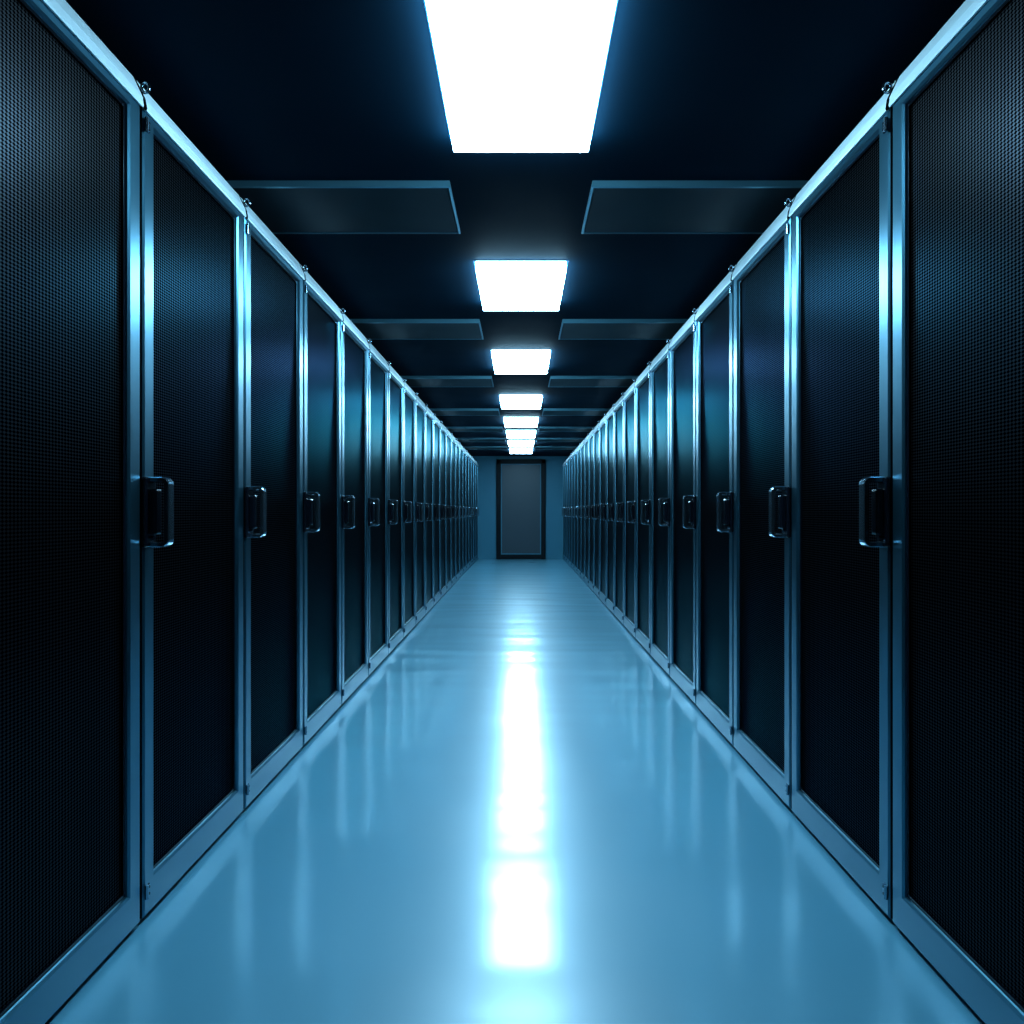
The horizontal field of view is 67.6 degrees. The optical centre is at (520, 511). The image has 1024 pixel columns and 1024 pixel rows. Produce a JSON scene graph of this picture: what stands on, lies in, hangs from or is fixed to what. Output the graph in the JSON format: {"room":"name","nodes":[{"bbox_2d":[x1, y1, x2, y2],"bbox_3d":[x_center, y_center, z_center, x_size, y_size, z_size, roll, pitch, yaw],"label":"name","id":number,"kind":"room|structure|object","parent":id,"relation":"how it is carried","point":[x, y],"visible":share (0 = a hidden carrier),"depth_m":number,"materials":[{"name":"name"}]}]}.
{"room":"server room","nodes":[
{"label":"server room","id":0,"kind":"room"},
{"bbox_2d":[45,559,984,1023],"bbox_3d":[-0.013,1.145,8.100,4.075,0.100,19.400,0,0,0],"label":"floor","id":1,"kind":"structure","parent":0,"point":[518,815],"depth_m":2.28,"materials":[{"name":"blue plastic"}]},
{"bbox_2d":[0,0,143,1023],"bbox_3d":[-1.442,-0.030,1.641,1.016,2.250,0.751,0,0,0],"label":"tall cabinet","id":2,"kind":"object","parent":1,"relation":"on","point":[70,109],"visible":1,"depth_m":1.71,"materials":[{"name":"black metal"}]},
{"bbox_2d":[133,77,245,918],"bbox_3d":[-1.442,-0.030,2.392,1.016,2.250,0.751,0,0,0],"label":"tall cabinet","id":3,"kind":"object","parent":1,"relation":"on","point":[191,218],"visible":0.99,"depth_m":2.34,"materials":[{"name":"black metal"}]},
{"bbox_2d":[239,196,304,808],"bbox_3d":[-1.442,-0.030,3.142,1.016,2.250,0.751,0,0,0],"label":"tall cabinet","id":4,"kind":"object","parent":1,"relation":"on","point":[273,278],"visible":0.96,"depth_m":3.13,"materials":[{"name":"black metal"}]},
{"bbox_2d":[299,263,342,745],"bbox_3d":[-1.442,-0.030,3.892,1.016,2.250,0.751,0,0,0],"label":"tall cabinet","id":5,"kind":"object","parent":1,"relation":"on","point":[322,318],"visible":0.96,"depth_m":3.88,"materials":[{"name":"black metal"}]},
{"bbox_2d":[338,307,369,704],"bbox_3d":[-1.442,-0.030,4.641,1.016,2.250,0.751,0,0,0],"label":"tall cabinet","id":6,"kind":"object","parent":1,"relation":"on","point":[354,345],"visible":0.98,"depth_m":4.66,"materials":[{"name":"black metal"}]},
{"bbox_2d":[365,337,388,675],"bbox_3d":[-1.442,-0.030,5.391,1.016,2.250,0.751,0,0,0],"label":"tall cabinet","id":7,"kind":"object","parent":1,"relation":"on","point":[378,368],"visible":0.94,"depth_m":5.42,"materials":[{"name":"black metal"}]},
{"bbox_2d":[386,361,404,653],"bbox_3d":[-1.442,-0.030,6.141,1.016,2.250,0.751,0,0,0],"label":"tall cabinet","id":8,"kind":"object","parent":1,"relation":"on","point":[395,382],"visible":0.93,"depth_m":6.15,"materials":[{"name":"black metal"}]},
{"bbox_2d":[402,378,416,637],"bbox_3d":[-1.442,-0.030,6.891,1.016,2.250,0.751,0,0,0],"label":"tall cabinet","id":9,"kind":"object","parent":1,"relation":"on","point":[409,397],"visible":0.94,"depth_m":6.92,"materials":[{"name":"black metal"}]},
{"bbox_2d":[414,392,425,623],"bbox_3d":[-1.442,-0.030,7.641,1.016,2.250,0.751,0,0,0],"label":"tall cabinet","id":10,"kind":"object","parent":1,"relation":"on","point":[420,407],"visible":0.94,"depth_m":7.74,"materials":[{"name":"black metal"}]},
{"bbox_2d":[424,403,433,614],"bbox_3d":[-1.442,-0.030,8.392,1.016,2.250,0.751,0,0,0],"label":"tall cabinet","id":11,"kind":"object","parent":1,"relation":"on","point":[429,417],"visible":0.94,"depth_m":8.50,"materials":[{"name":"black metal"}]},
{"bbox_2d":[433,413,440,604],"bbox_3d":[-1.442,-0.030,9.142,1.016,2.250,0.751,0,0,0],"label":"tall cabinet","id":12,"kind":"object","parent":1,"relation":"on","point":[437,425],"visible":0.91,"depth_m":9.32,"materials":[{"name":"black metal"}]},
{"bbox_2d":[440,420,446,596],"bbox_3d":[-1.442,-0.030,9.892,1.016,2.250,0.751,0,0,0],"label":"tall cabinet","id":13,"kind":"object","parent":1,"relation":"on","point":[443,429],"visible":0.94,"depth_m":10.04,"materials":[{"name":"black metal"}]},
{"bbox_2d":[445,427,451,591],"bbox_3d":[-1.442,-0.030,10.642,1.016,2.250,0.751,0,0,0],"label":"tall cabinet","id":14,"kind":"object","parent":1,"relation":"on","point":[448,434],"visible":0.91,"depth_m":10.73,"materials":[{"name":"black metal"}]},
{"bbox_2d":[451,433,456,586],"bbox_3d":[-1.442,-0.030,11.392,1.016,2.250,0.751,0,0,0],"label":"tall cabinet","id":15,"kind":"object","parent":1,"relation":"on","point":[453,440],"visible":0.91,"depth_m":11.53,"materials":[{"name":"black metal"}]},
{"bbox_2d":[455,438,459,580],"bbox_3d":[-1.442,-0.030,12.142,1.016,2.250,0.751,0,0,0],"label":"tall cabinet","id":16,"kind":"object","parent":1,"relation":"on","point":[457,443],"visible":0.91,"depth_m":12.25,"materials":[{"name":"black metal"}]},
{"bbox_2d":[459,442,463,576],"bbox_3d":[-1.442,-0.030,12.892,1.016,2.250,0.751,0,0,0],"label":"tall cabinet","id":17,"kind":"object","parent":1,"relation":"on","point":[461,447],"visible":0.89,"depth_m":13.08,"materials":[{"name":"black metal"}]},
{"bbox_2d":[462,446,466,573],"bbox_3d":[-1.442,-0.030,13.642,1.016,2.250,0.751,0,0,0],"label":"tall cabinet","id":18,"kind":"object","parent":1,"relation":"on","point":[464,451],"visible":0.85,"depth_m":13.77,"materials":[{"name":"black metal"}]},
{"bbox_2d":[466,450,469,570],"bbox_3d":[-1.442,-0.030,14.392,1.016,2.250,0.751,0,0,0],"label":"tall cabinet","id":19,"kind":"object","parent":1,"relation":"on","point":[467,454],"visible":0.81,"depth_m":14.54,"materials":[{"name":"black metal"}]},
{"bbox_2d":[469,454,472,566],"bbox_3d":[-1.442,-0.030,15.142,1.016,2.250,0.751,0,0,0],"label":"tall cabinet","id":20,"kind":"object","parent":1,"relation":"on","point":[470,457],"visible":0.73,"depth_m":15.41,"materials":[{"name":"black metal"}]},
{"bbox_2d":[471,456,474,563],"bbox_3d":[-1.442,-0.030,15.892,1.016,2.250,0.751,0,0,0],"label":"tall cabinet","id":21,"kind":"object","parent":1,"relation":"on","point":[471,456],"visible":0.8,"depth_m":16.04,"materials":[{"name":"black metal"}]},
{"bbox_2d":[474,458,476,561],"bbox_3d":[-1.442,-0.030,16.642,1.016,2.250,0.751,0,0,0],"label":"tall cabinet","id":22,"kind":"object","parent":1,"relation":"on","point":[474,458],"visible":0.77,"depth_m":16.73,"materials":[{"name":"black metal"}]},
{"bbox_2d":[476,462,478,559],"bbox_3d":[-1.442,-0.030,17.392,1.016,2.250,0.751,0,0,0],"label":"tall cabinet","id":23,"kind":"object","parent":1,"relation":"on","point":[476,462],"visible":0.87,"depth_m":17.48,"materials":[{"name":"black metal"}]},
{"bbox_2d":[562,462,564,559],"bbox_3d":[1.417,-0.030,17.392,1.016,2.250,0.751,0,0,0],"label":"tall cabinet","id":24,"kind":"object","parent":1,"relation":"on","point":[563,508],"visible":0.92,"depth_m":17.45,"materials":[{"name":"black metal"}]},
{"bbox_2d":[565,458,567,561],"bbox_3d":[1.417,-0.030,16.642,1.016,2.250,0.751,0,0,0],"label":"tall cabinet","id":25,"kind":"object","parent":1,"relation":"on","point":[566,458],"visible":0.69,"depth_m":16.68,"materials":[{"name":"black metal"}]},
{"bbox_2d":[566,456,569,563],"bbox_3d":[1.417,-0.030,15.892,1.016,2.250,0.751,0,0,0],"label":"tall cabinet","id":26,"kind":"object","parent":1,"relation":"on","point":[567,461],"visible":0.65,"depth_m":15.98,"materials":[{"name":"black metal"}]},
{"bbox_2d":[568,453,571,567],"bbox_3d":[1.417,-0.030,15.142,1.016,2.250,0.751,0,0,0],"label":"tall cabinet","id":27,"kind":"object","parent":1,"relation":"on","point":[570,457],"visible":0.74,"depth_m":15.33,"materials":[{"name":"black metal"}]},
{"bbox_2d":[570,450,574,569],"bbox_3d":[1.417,-0.030,14.392,1.016,2.250,0.751,0,0,0],"label":"tall cabinet","id":28,"kind":"object","parent":1,"relation":"on","point":[572,455],"visible":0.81,"depth_m":14.46,"materials":[{"name":"black metal"}]},
{"bbox_2d":[573,446,577,572],"bbox_3d":[1.417,-0.030,13.642,1.016,2.250,0.751,0,0,0],"label":"tall cabinet","id":29,"kind":"object","parent":1,"relation":"on","point":[575,451],"visible":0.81,"depth_m":13.93,"materials":[{"name":"black metal"}]},
{"bbox_2d":[576,442,581,577],"bbox_3d":[1.417,-0.030,12.892,1.016,2.250,0.751,0,0,0],"label":"tall cabinet","id":30,"kind":"object","parent":1,"relation":"on","point":[579,447],"visible":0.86,"depth_m":12.97,"materials":[{"name":"black metal"}]},
{"bbox_2d":[580,438,584,580],"bbox_3d":[1.417,-0.030,12.142,1.016,2.250,0.751,0,0,0],"label":"tall cabinet","id":31,"kind":"object","parent":1,"relation":"on","point":[582,443],"visible":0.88,"depth_m":12.34,"materials":[{"name":"black metal"}]},
{"bbox_2d":[584,433,589,585],"bbox_3d":[1.417,-0.030,11.392,1.016,2.250,0.751,0,0,0],"label":"tall cabinet","id":32,"kind":"object","parent":1,"relation":"on","point":[586,441],"visible":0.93,"depth_m":11.58,"materials":[{"name":"black metal"}]},
{"bbox_2d":[588,427,594,591],"bbox_3d":[1.417,-0.030,10.642,1.016,2.250,0.751,0,0,0],"label":"tall cabinet","id":33,"kind":"object","parent":1,"relation":"on","point":[591,435],"visible":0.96,"depth_m":10.76,"materials":[{"name":"black metal"}]},
{"bbox_2d":[593,420,599,596],"bbox_3d":[1.417,-0.030,9.892,1.016,2.250,0.751,0,0,0],"label":"tall cabinet","id":34,"kind":"object","parent":1,"relation":"on","point":[596,429],"visible":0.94,"depth_m":10.05,"materials":[{"name":"black metal"}]},
{"bbox_2d":[599,412,607,604],"bbox_3d":[1.417,-0.030,9.142,1.016,2.250,0.751,0,0,0],"label":"tall cabinet","id":35,"kind":"object","parent":1,"relation":"on","point":[602,425],"visible":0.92,"depth_m":9.31,"materials":[{"name":"black metal"}]},
{"bbox_2d":[605,403,615,613],"bbox_3d":[1.417,-0.030,8.392,1.016,2.250,0.751,0,0,0],"label":"tall cabinet","id":36,"kind":"object","parent":1,"relation":"on","point":[609,418],"visible":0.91,"depth_m":8.48,"materials":[{"name":"black metal"}]},
{"bbox_2d":[613,392,624,624],"bbox_3d":[1.417,-0.030,7.641,1.016,2.250,0.751,0,0,0],"label":"tall cabinet","id":37,"kind":"object","parent":1,"relation":"on","point":[618,409],"visible":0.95,"depth_m":7.70,"materials":[{"name":"black metal"}]},
{"bbox_2d":[623,378,636,637],"bbox_3d":[1.417,-0.030,6.891,1.016,2.250,0.751,0,0,0],"label":"tall cabinet","id":38,"kind":"object","parent":1,"relation":"on","point":[629,398],"visible":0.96,"depth_m":6.93,"materials":[{"name":"black metal"}]},
{"bbox_2d":[635,361,651,654],"bbox_3d":[1.417,-0.030,6.141,1.016,2.250,0.751,0,0,0],"label":"tall cabinet","id":39,"kind":"object","parent":1,"relation":"on","point":[643,382],"visible":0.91,"depth_m":6.20,"materials":[{"name":"black metal"}]},
{"bbox_2d":[649,338,671,675],"bbox_3d":[1.417,-0.030,5.391,1.016,2.250,0.751,0,0,0],"label":"tall cabinet","id":40,"kind":"object","parent":1,"relation":"on","point":[660,366],"visible":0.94,"depth_m":5.40,"materials":[{"name":"black metal"}]},
{"bbox_2d":[669,308,698,703],"bbox_3d":[1.417,-0.030,4.641,1.016,2.250,0.751,0,0,0],"label":"tall cabinet","id":41,"kind":"object","parent":1,"relation":"on","point":[682,346],"visible":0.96,"depth_m":4.65,"materials":[{"name":"black metal"}]},
{"bbox_2d":[695,264,736,745],"bbox_3d":[1.417,-0.030,3.892,1.016,2.250,0.751,0,0,0],"label":"tall cabinet","id":42,"kind":"object","parent":1,"relation":"on","point":[714,318],"visible":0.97,"depth_m":3.88,"materials":[{"name":"black metal"}]},
{"bbox_2d":[732,196,795,808],"bbox_3d":[1.417,-0.030,3.142,1.016,2.250,0.751,0,0,0],"label":"tall cabinet","id":43,"kind":"object","parent":1,"relation":"on","point":[762,278],"visible":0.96,"depth_m":3.10,"materials":[{"name":"black metal"}]},
{"bbox_2d":[789,78,898,918],"bbox_3d":[1.417,-0.030,2.392,1.016,2.250,0.751,0,0,0],"label":"tall cabinet","id":44,"kind":"object","parent":1,"relation":"on","point":[842,217],"visible":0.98,"depth_m":2.35,"materials":[{"name":"black metal"}]},
{"bbox_2d":[889,0,1023,1023],"bbox_3d":[1.417,-0.030,1.641,1.016,2.250,0.751,0,0,0],"label":"tall cabinet","id":45,"kind":"object","parent":1,"relation":"on","point":[958,106],"visible":1,"depth_m":1.72,"materials":[{"name":"black metal"}]},
{"bbox_2d":[65,0,964,455],"bbox_3d":[-0.013,-1.350,8.100,4.075,0.100,19.400,0,0,0],"label":"ceiling","id":46,"kind":"structure","parent":0,"point":[265,90],"depth_m":2.63,"materials":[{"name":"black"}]},
{"bbox_2d":[227,181,460,233],"bbox_3d":[-0.840,-1.286,3.250,1.128,0.028,0.508,0,0,0],"label":"panel","id":47,"kind":"object","parent":46,"relation":"attached to","point":[285,207],"visible":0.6,"depth_m":3.19,"materials":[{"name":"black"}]},
{"bbox_2d":[350,319,483,339],"bbox_3d":[-0.840,-1.286,5.400,1.128,0.028,0.508,0,0,0],"label":"panel","id":48,"kind":"object","parent":46,"relation":"attached to","point":[374,329],"visible":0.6,"depth_m":5.35,"materials":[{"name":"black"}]},
{"bbox_2d":[400,376,493,386],"bbox_3d":[-0.840,-1.286,7.550,1.128,0.028,0.508,0,0,0],"label":"panel","id":49,"kind":"object","parent":46,"relation":"attached to","point":[412,381],"visible":0.6,"depth_m":7.48,"materials":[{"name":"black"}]},
{"bbox_2d":[429,408,499,415],"bbox_3d":[-0.840,-1.286,9.850,1.128,0.028,0.508,0,0,0],"label":"panel","id":50,"kind":"object","parent":46,"relation":"attached to","point":[437,411],"visible":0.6,"depth_m":9.71,"materials":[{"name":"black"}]},
{"bbox_2d":[448,427,503,431],"bbox_3d":[-0.840,-1.286,11.900,1.128,0.028,0.508,0,0,0],"label":"panel","id":51,"kind":"object","parent":46,"relation":"attached to","point":[450,429],"visible":0.6,"depth_m":11.83,"materials":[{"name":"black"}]},
{"bbox_2d":[456,438,505,441],"bbox_3d":[-0.840,-1.286,13.650,1.128,0.028,0.508,0,0,0],"label":"panel","id":52,"kind":"object","parent":46,"relation":"attached to","point":[457,439],"visible":0.6,"depth_m":13.48,"materials":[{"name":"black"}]},
{"bbox_2d":[464,446,506,449],"bbox_3d":[-0.840,-1.286,15.350,1.128,0.028,0.508,0,0,0],"label":"panel","id":53,"kind":"object","parent":46,"relation":"attached to","point":[465,447],"visible":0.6,"depth_m":15.10,"materials":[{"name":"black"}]},
{"bbox_2d":[423,0,618,151],"bbox_3d":[0.000,-1.275,2.264,0.498,0.050,0.828,0,0,0],"label":"ceiling light","id":54,"kind":"object","parent":46,"relation":"attached to","point":[513,75],"visible":1,"depth_m":2.16,"materials":[{"name":"white plastic"}]},
{"bbox_2d":[473,260,568,310],"bbox_3d":[0.000,-1.275,4.357,0.498,0.050,0.828,0,0,0],"label":"ceiling light","id":55,"kind":"object","parent":46,"relation":"attached to","point":[503,285],"visible":1,"depth_m":4.20,"materials":[{"name":"white plastic"}]},
{"bbox_2d":[490,349,551,373],"bbox_3d":[0.000,-1.275,6.529,0.498,0.050,0.828,0,0,0],"label":"ceiling light","id":56,"kind":"object","parent":46,"relation":"attached to","point":[505,361],"visible":1,"depth_m":6.35,"materials":[{"name":"white plastic"}]},
{"bbox_2d":[499,395,542,408],"bbox_3d":[0.000,-1.275,8.884,0.498,0.050,0.828,0,0,0],"label":"ceiling light","id":57,"kind":"object","parent":46,"relation":"attached to","point":[506,401],"visible":1,"depth_m":8.65,"materials":[{"name":"white plastic"}]},
{"bbox_2d":[503,417,538,426],"bbox_3d":[0.000,-1.275,10.877,0.498,0.050,0.828,0,0,0],"label":"ceiling light","id":58,"kind":"object","parent":46,"relation":"attached to","point":[508,421],"visible":1,"depth_m":10.57,"materials":[{"name":"white plastic"}]},
{"bbox_2d":[505,430,536,437],"bbox_3d":[0.000,-1.275,12.557,0.498,0.050,0.828,0,0,0],"label":"ceiling light","id":59,"kind":"object","parent":46,"relation":"attached to","point":[510,433],"visible":1,"depth_m":12.18,"materials":[{"name":"white plastic"}]},
{"bbox_2d":[507,440,534,446],"bbox_3d":[0.000,-1.275,14.244,0.498,0.050,0.828,0,0,0],"label":"ceiling light","id":60,"kind":"object","parent":46,"relation":"attached to","point":[512,443],"visible":1,"depth_m":13.96,"materials":[{"name":"white plastic"}]},
{"bbox_2d":[509,448,532,453],"bbox_3d":[0.000,-1.275,15.974,0.498,0.050,0.828,0,0,0],"label":"ceiling light","id":61,"kind":"object","parent":46,"relation":"attached to","point":[512,450],"visible":1,"depth_m":15.58,"materials":[{"name":"white plastic"}]},
{"bbox_2d":[535,446,577,449],"bbox_3d":[0.840,-1.286,15.350,1.128,0.028,0.508,0,0,0],"label":"panel","id":62,"kind":"object","parent":46,"relation":"attached to","point":[536,447],"visible":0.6,"depth_m":15.10,"materials":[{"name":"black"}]},
{"bbox_2d":[536,438,582,441],"bbox_3d":[0.840,-1.286,13.650,1.128,0.028,0.508,0,0,0],"label":"panel","id":63,"kind":"object","parent":46,"relation":"attached to","point":[538,439],"visible":0.6,"depth_m":13.63,"materials":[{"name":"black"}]},
{"bbox_2d":[538,427,593,431],"bbox_3d":[0.840,-1.286,11.900,1.128,0.028,0.508,0,0,0],"label":"panel","id":64,"kind":"object","parent":46,"relation":"attached to","point":[541,429],"visible":0.6,"depth_m":11.83,"materials":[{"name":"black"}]},
{"bbox_2d":[542,408,610,415],"bbox_3d":[0.840,-1.286,9.850,1.128,0.028,0.508,0,0,0],"label":"panel","id":65,"kind":"object","parent":46,"relation":"attached to","point":[546,411],"visible":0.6,"depth_m":9.71,"materials":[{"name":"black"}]},
{"bbox_2d":[548,376,638,386],"bbox_3d":[0.840,-1.286,7.550,1.128,0.028,0.508,0,0,0],"label":"panel","id":66,"kind":"object","parent":46,"relation":"attached to","point":[555,381],"visible":0.6,"depth_m":7.48,"materials":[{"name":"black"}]},
{"bbox_2d":[558,319,687,339],"bbox_3d":[0.840,-1.286,5.400,1.128,0.028,0.508,0,0,0],"label":"panel","id":67,"kind":"object","parent":46,"relation":"attached to","point":[571,329],"visible":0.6,"depth_m":5.35,"materials":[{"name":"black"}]},
{"bbox_2d":[581,181,807,233],"bbox_3d":[0.840,-1.286,3.250,1.128,0.028,0.508,0,0,0],"label":"panel","id":68,"kind":"object","parent":46,"relation":"attached to","point":[613,207],"visible":0.6,"depth_m":3.19,"materials":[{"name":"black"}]},
{"bbox_2d":[472,456,568,558],"bbox_3d":[-0.013,-0.102,17.850,4.275,2.595,0.100,0,0,0],"label":"wall","id":69,"kind":"structure","parent":0,"point":[486,465],"depth_m":17.80,"materials":[{"name":"blue paint"}]},
{"bbox_2d":[496,459,545,558],"bbox_3d":[0.000,-0.065,17.765,1.140,2.320,0.070,0,0,0],"label":"door","id":70,"kind":"structure","parent":69,"relation":"in","point":[520,483],"depth_m":17.76,"materials":[{"name":"black metal"}]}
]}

